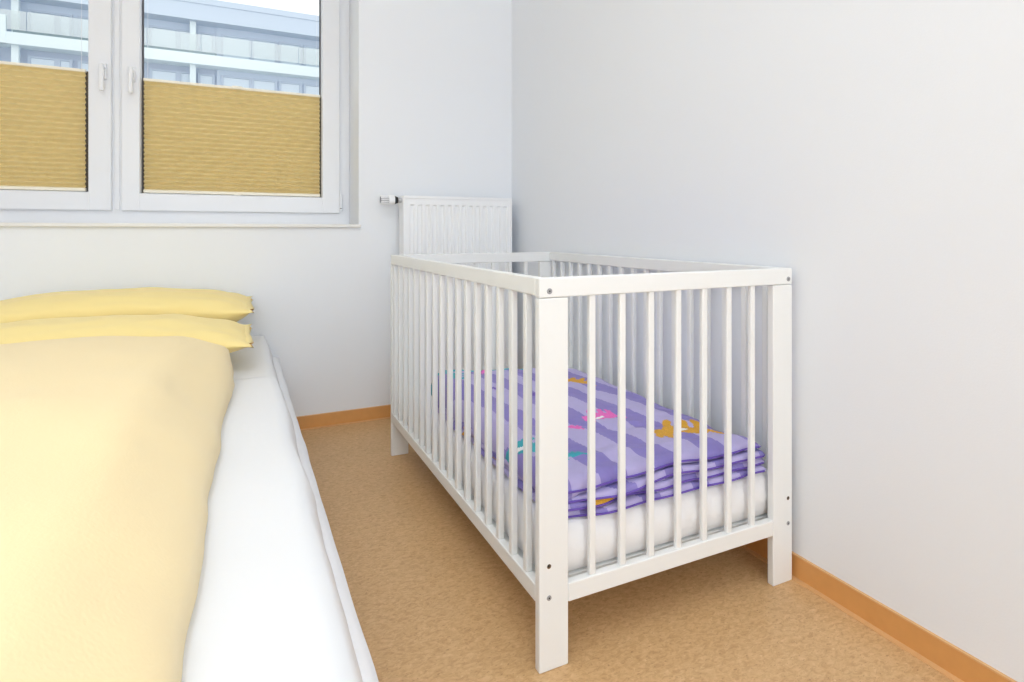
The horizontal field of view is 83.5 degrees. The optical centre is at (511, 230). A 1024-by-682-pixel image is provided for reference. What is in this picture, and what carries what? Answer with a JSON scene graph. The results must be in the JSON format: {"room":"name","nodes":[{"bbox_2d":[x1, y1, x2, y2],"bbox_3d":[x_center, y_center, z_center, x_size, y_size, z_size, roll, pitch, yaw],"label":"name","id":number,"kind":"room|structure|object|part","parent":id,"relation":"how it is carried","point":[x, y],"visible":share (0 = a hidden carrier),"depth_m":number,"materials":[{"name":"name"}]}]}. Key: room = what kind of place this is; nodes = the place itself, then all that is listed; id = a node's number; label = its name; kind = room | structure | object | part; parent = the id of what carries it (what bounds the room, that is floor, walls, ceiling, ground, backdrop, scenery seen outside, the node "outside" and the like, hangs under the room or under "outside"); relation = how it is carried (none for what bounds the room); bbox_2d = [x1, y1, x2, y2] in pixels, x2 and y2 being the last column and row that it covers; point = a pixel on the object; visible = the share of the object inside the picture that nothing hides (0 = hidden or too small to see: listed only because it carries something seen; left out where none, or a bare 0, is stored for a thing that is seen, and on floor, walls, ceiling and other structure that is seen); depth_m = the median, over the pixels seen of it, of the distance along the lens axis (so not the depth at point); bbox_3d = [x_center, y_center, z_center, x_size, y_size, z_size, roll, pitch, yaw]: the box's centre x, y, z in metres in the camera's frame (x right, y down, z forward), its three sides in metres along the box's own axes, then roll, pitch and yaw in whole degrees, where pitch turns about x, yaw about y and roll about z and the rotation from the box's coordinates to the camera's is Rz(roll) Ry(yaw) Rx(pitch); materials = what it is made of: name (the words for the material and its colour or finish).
{"room":"bedroom","nodes":[
{"label":"bedroom","id":0,"kind":"room"},
{"bbox_2d":[0,0,511,416],"bbox_3d":[-1.705,-0.380,2.428,3.803,2.550,0.350,0,0,-25],"label":"wall","id":1,"kind":"structure","parent":0,"point":[430,81],"depth_m":2.72,"materials":[{"name":"white paint"}]},
{"bbox_2d":[0,0,360,227],"bbox_3d":[-1.682,-0.696,2.414,1.998,1.359,0.336,0,0,-25],"label":"window","id":2,"kind":"structure","parent":1,"relation":"in","point":[114,197],"depth_m":2.52,"materials":[{"name":"white plastic"}]},
{"bbox_2d":[0,0,87,191],"bbox_3d":[-2.161,-0.713,2.309,0.746,1.089,0.035,0,0,-25],"label":"blind","id":3,"kind":"object","parent":2,"relation":"attached to","point":[44,108],"visible":1,"depth_m":2.40,"materials":[{"name":"beige fabric"}]},
{"bbox_3d":[-2.161,-0.686,2.308,0.734,0.014,0.022,0,0,-25],"label":"rail","id":4,"kind":"part","parent":3,"relation":"part of","materials":[{"name":"beige plastic"}]},
{"bbox_3d":[-2.161,-0.178,2.308,0.734,0.015,0.022,0,0,-25],"label":"rail","id":5,"kind":"part","parent":3,"relation":"part of","materials":[{"name":"beige"}]},
{"bbox_3d":[-1.844,-0.975,2.459,0.001,0.564,0.002,0,0,-25],"label":"tension cord","id":6,"kind":"part","parent":3,"relation":"part of","materials":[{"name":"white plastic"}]},
{"bbox_3d":[-2.162,-0.714,2.314,0.922,1.252,0.075,0,0,-25],"label":"sash","id":7,"kind":"part","parent":2,"relation":"part of","materials":[{"name":"white plastic"}]},
{"bbox_3d":[-1.744,-0.656,2.443,0.026,0.127,0.053,0,0,-25],"label":"handle","id":8,"kind":"part","parent":2,"relation":"part of","materials":[{"name":"white plastic"}]},
{"bbox_3d":[-1.650,-0.656,2.487,0.026,0.127,0.053,0,0,-25],"label":"handle","id":9,"kind":"part","parent":2,"relation":"part of","materials":[{"name":"white plastic"}]},
{"bbox_3d":[-1.668,-0.024,2.384,1.998,0.016,0.270,0,0,-25],"label":"sill","id":10,"kind":"part","parent":2,"relation":"part of","materials":[{"name":"white stone"}]},
{"bbox_3d":[-1.298,-0.714,2.724,0.922,1.252,0.075,0,0,-25],"label":"sash","id":11,"kind":"part","parent":2,"relation":"part of","materials":[{"name":"white plastic"}]},
{"bbox_2d":[142,78,320,196],"bbox_3d":[-1.301,-0.713,2.717,0.762,1.089,0.035,0,0,-25],"label":"blind","id":12,"kind":"object","parent":2,"relation":"attached to","point":[198,138],"visible":1,"depth_m":2.70,"materials":[{"name":"beige fabric"}]},
{"bbox_3d":[-1.301,-0.673,2.716,0.750,0.014,0.022,0,0,-25],"label":"rail","id":13,"kind":"part","parent":12,"relation":"part of","materials":[{"name":"beige"}]},
{"bbox_3d":[-1.301,-0.178,2.716,0.750,0.015,0.022,0,0,-25],"label":"rail","id":14,"kind":"part","parent":12,"relation":"part of","materials":[{"name":"beige"}]},
{"bbox_2d":[296,404,390,430],"bbox_3d":[-1.628,0.865,2.260,3.597,0.060,0.021,0,0,-25],"label":"baseboard","id":15,"kind":"structure","parent":1,"relation":"attached to","point":[307,422],"depth_m":2.67,"materials":[{"name":"brown wood"}]},
{"bbox_2d":[379,195,511,382],"bbox_3d":[-0.322,0.363,2.825,0.659,1.062,0.118,0,0,-25],"label":"radiator","id":16,"kind":"object","parent":1,"relation":"attached to","point":[427,224],"visible":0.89,"depth_m":2.80,"materials":[{"name":"white metal"}]},
{"bbox_3d":[-0.582,-0.145,2.682,0.066,0.046,0.046,0,0,-25],"label":"thermostat knob","id":17,"kind":"part","parent":16,"relation":"part of","materials":[{"name":"white plastic"}]},
{"bbox_2d":[404,195,510,200],"bbox_3d":[-0.270,-0.160,2.829,0.548,0.013,0.078,0,0,-25],"label":"grille","id":18,"kind":"object","parent":16,"relation":"attached to","point":[406,198],"depth_m":2.77,"materials":[{"name":"white metal"}]},
{"bbox_2d":[301,418,953,681],"bbox_3d":[-0.407,0.945,-0.304,3.803,0.100,6.400,0,0,-25],"label":"floor","id":19,"kind":"structure","parent":0,"point":[433,601],"depth_m":1.36,"materials":[{"name":"brown carpet"}]},
{"bbox_2d":[273,356,378,681],"bbox_3d":[-1.198,0.722,1.168,1.478,0.346,2.338,0,0,-25],"label":"bed","id":20,"kind":"object","parent":19,"relation":"on","point":[367,669],"visible":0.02,"depth_m":0.97,"materials":[{"name":"white wood"}]},
{"bbox_2d":[181,336,362,681],"bbox_3d":[-1.206,0.493,1.166,1.434,0.108,2.312,0,0,-25],"label":"mattress","id":21,"kind":"object","parent":20,"relation":"on","point":[268,607],"visible":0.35,"depth_m":0.76,"materials":[{"name":"white fabric"}]},
{"bbox_2d":[0,336,234,681],"bbox_3d":[-1.107,0.351,0.755,1.328,0.174,1.553,0,0,-25],"label":"duvet","id":22,"kind":"object","parent":21,"relation":"on","point":[110,446],"visible":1,"depth_m":0.69,"materials":[{"name":"beige fabric"}]},
{"bbox_2d":[0,287,253,322],"bbox_3d":[-1.451,0.319,2.106,0.916,0.210,0.370,0,0,-25],"label":"pillow","id":23,"kind":"object","parent":21,"relation":"on","point":[205,303],"visible":0.63,"depth_m":2.03,"materials":[{"name":"yellow fabric"}]},
{"bbox_2d":[0,314,253,352],"bbox_3d":[-1.292,0.346,1.750,0.916,0.165,0.370,0,0,-25],"label":"pillow","id":24,"kind":"object","parent":21,"relation":"on","point":[234,336],"visible":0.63,"depth_m":1.73,"materials":[{"name":"yellow fabric"}]},
{"bbox_2d":[391,252,791,673],"bbox_3d":[0.117,0.495,1.884,0.735,0.800,1.264,0,0,-25],"label":"crib","id":25,"kind":"object","parent":19,"relation":"on","point":[549,582],"visible":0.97,"depth_m":1.39,"materials":[{"name":"white paint"}]},
{"bbox_3d":[-0.451,0.516,2.303,0.068,0.758,0.019,0,0,-25],"label":"post","id":26,"kind":"part","parent":25,"relation":"part of","materials":[{"name":"white paint"}]},
{"bbox_3d":[-0.206,0.741,1.731,0.020,0.036,1.223,0,0,-25],"label":"rail","id":27,"kind":"part","parent":25,"relation":"part of","materials":[{"name":"white paint"}]},
{"bbox_3d":[-0.206,0.114,1.731,0.020,0.038,1.223,0,0,-25],"label":"rail","id":28,"kind":"part","parent":25,"relation":"part of","materials":[{"name":"white paint"}]},
{"bbox_3d":[-0.150,0.116,2.446,0.735,0.041,0.019,0,0,-25],"label":"rail","id":29,"kind":"part","parent":25,"relation":"part of","materials":[{"name":"white paint"}]},
{"bbox_3d":[0.151,0.516,2.588,0.068,0.758,0.019,0,0,-25],"label":"post","id":30,"kind":"part","parent":25,"relation":"part of","materials":[{"name":"white paint"}]},
{"bbox_3d":[0.082,0.516,1.180,0.068,0.758,0.019,0,0,-25],"label":"post","id":31,"kind":"part","parent":25,"relation":"part of","materials":[{"name":"white paint"}]},
{"bbox_2d":[431,396,767,570],"bbox_3d":[0.116,0.677,1.884,0.690,0.116,1.211,0,0,-25],"label":"mattress","id":32,"kind":"object","parent":25,"relation":"on","point":[606,526],"visible":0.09,"depth_m":1.34,"materials":[{"name":"white fabric"}]},
{"bbox_2d":[431,368,766,517],"bbox_3d":[0.189,0.553,1.734,0.650,0.134,0.900,0,0,-25],"label":"quilt","id":33,"kind":"object","parent":32,"relation":"on","point":[606,394],"visible":0.57,"depth_m":1.44,"materials":[{"name":"purple fabric"}]},
{"bbox_3d":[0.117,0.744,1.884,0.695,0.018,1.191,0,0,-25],"label":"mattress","id":34,"kind":"part","parent":25,"relation":"part of","materials":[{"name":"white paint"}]},
{"bbox_3d":[0.383,0.116,1.323,0.735,0.041,0.019,0,0,-25],"label":"rail","id":35,"kind":"part","parent":25,"relation":"part of","materials":[{"name":"white paint"}]},
{"bbox_3d":[0.439,0.114,2.038,0.020,0.038,1.223,0,0,-25],"label":"rail","id":36,"kind":"part","parent":25,"relation":"part of","materials":[{"name":"white paint"}]},
{"bbox_3d":[0.383,0.748,1.323,0.598,0.038,0.019,0,0,-25],"label":"rail","id":37,"kind":"part","parent":25,"relation":"part of","materials":[{"name":"white paint"}]},
{"bbox_3d":[0.684,0.516,1.466,0.068,0.758,0.019,0,0,-25],"label":"post","id":38,"kind":"part","parent":25,"relation":"part of","materials":[{"name":"white paint"}]},
{"bbox_2d":[512,0,1023,681],"bbox_3d":[1.340,-0.380,0.332,0.100,2.550,6.050,0,0,-25],"label":"wall","id":39,"kind":"structure","parent":0,"point":[871,151],"depth_m":1.38,"materials":[{"name":"white paint"}]},
{"bbox_2d":[740,538,1016,681],"bbox_3d":[1.264,0.865,0.351,0.021,0.060,5.950,0,0,-25],"label":"baseboard","id":40,"kind":"structure","parent":39,"relation":"attached to","point":[946,658],"depth_m":1.27,"materials":[{"name":"brown wood"}]},
{"label":"outside","id":41,"kind":"structure","parent":0,"visible":0},
{"bbox_3d":[-20.074,8.995,42.276,120.000,0.200,86.400,0,0,-25],"label":"ground","id":42,"kind":"structure","parent":41,"visible":0},
{"bbox_2d":[0,0,318,94],"bbox_3d":[-21.213,-1.615,33.018,42.000,21.020,10.150,0,0,-25],"label":"apartment building","id":43,"kind":"structure","parent":42,"relation":"on","point":[214,42],"depth_m":30.11,"materials":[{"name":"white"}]},
{"bbox_3d":[-22.654,-7.345,27.717,0.950,1.940,0.030,0,0,-25],"label":"pane","id":44,"kind":"part","parent":43,"relation":"part of","materials":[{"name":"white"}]},
{"bbox_3d":[-22.654,-9.805,27.717,0.950,1.440,0.030,0,0,-25],"label":"pane","id":45,"kind":"part","parent":43,"relation":"part of","materials":[{"name":"white glass"}]},
{"bbox_3d":[-21.863,-7.345,28.093,0.400,1.940,0.030,0,0,-25],"label":"pane","id":46,"kind":"part","parent":43,"relation":"part of","materials":[{"name":"white"}]},
{"bbox_3d":[-21.863,-9.805,28.093,0.400,1.440,0.030,0,0,-25],"label":"pane","id":47,"kind":"part","parent":43,"relation":"part of","materials":[{"name":"white glass"}]},
{"bbox_3d":[-20.960,-7.345,28.521,0.800,1.940,0.030,0,0,-25],"label":"pane","id":48,"kind":"part","parent":43,"relation":"part of","materials":[{"name":"white"}]},
{"bbox_3d":[-20.960,-9.805,28.521,0.800,1.440,0.030,0,0,-25],"label":"pane","id":49,"kind":"part","parent":43,"relation":"part of","materials":[{"name":"white"}]},
{"bbox_3d":[-18.114,-7.345,29.873,1.100,1.940,0.030,0,0,-25],"label":"pane","id":50,"kind":"part","parent":43,"relation":"part of","materials":[{"name":"white"}]},
{"bbox_3d":[-18.114,-9.805,29.873,1.100,1.440,0.030,0,0,-25],"label":"pane","id":51,"kind":"part","parent":43,"relation":"part of","materials":[{"name":"white"}]},
{"bbox_3d":[-17.189,-7.345,30.312,0.550,1.940,0.030,0,0,-25],"label":"pane","id":52,"kind":"part","parent":43,"relation":"part of","materials":[{"name":"white"}]},
{"bbox_3d":[-17.189,-9.805,30.312,0.550,1.440,0.030,0,0,-25],"label":"pane","id":53,"kind":"part","parent":43,"relation":"part of","materials":[{"name":"white"}]},
{"bbox_3d":[-16.353,-7.595,30.709,0.600,1.440,0.030,0,0,-25],"label":"pane","id":54,"kind":"part","parent":43,"relation":"part of","materials":[{"name":"white"}]},
{"bbox_3d":[-16.353,-9.805,30.709,0.600,1.440,0.030,0,0,-25],"label":"pane","id":55,"kind":"part","parent":43,"relation":"part of","materials":[{"name":"white"}]},
{"bbox_3d":[-15.000,-7.595,31.241,1.300,1.440,0.030,0,0,-25],"label":"pane","id":56,"kind":"part","parent":43,"relation":"part of","materials":[{"name":"white"}]},
{"bbox_3d":[-15.000,-9.805,31.241,1.300,1.440,0.030,0,0,-25],"label":"pane","id":57,"kind":"part","parent":43,"relation":"part of","materials":[{"name":"white"}]},
{"bbox_3d":[-13.736,-7.595,31.841,1.100,1.440,0.030,0,0,-25],"label":"pane","id":58,"kind":"part","parent":43,"relation":"part of","materials":[{"name":"white"}]},
{"bbox_3d":[-13.736,-9.805,31.841,1.100,1.440,0.030,0,0,-25],"label":"pane","id":59,"kind":"part","parent":43,"relation":"part of","materials":[{"name":"white"}]},
{"bbox_3d":[-12.516,-7.595,32.420,1.000,1.440,0.030,0,0,-25],"label":"pane","id":60,"kind":"part","parent":43,"relation":"part of","materials":[{"name":"white"}]},
{"bbox_3d":[-12.516,-9.805,32.420,1.000,1.440,0.030,0,0,-25],"label":"pane","id":61,"kind":"part","parent":43,"relation":"part of","materials":[{"name":"white"}]},
{"bbox_3d":[-11.161,-7.595,33.064,1.400,1.440,0.030,0,0,-25],"label":"pane","id":62,"kind":"part","parent":43,"relation":"part of","materials":[{"name":"white"}]},
{"bbox_3d":[-11.161,-9.805,33.064,1.400,1.440,0.030,0,0,-25],"label":"pane","id":63,"kind":"part","parent":43,"relation":"part of","materials":[{"name":"white"}]}
]}

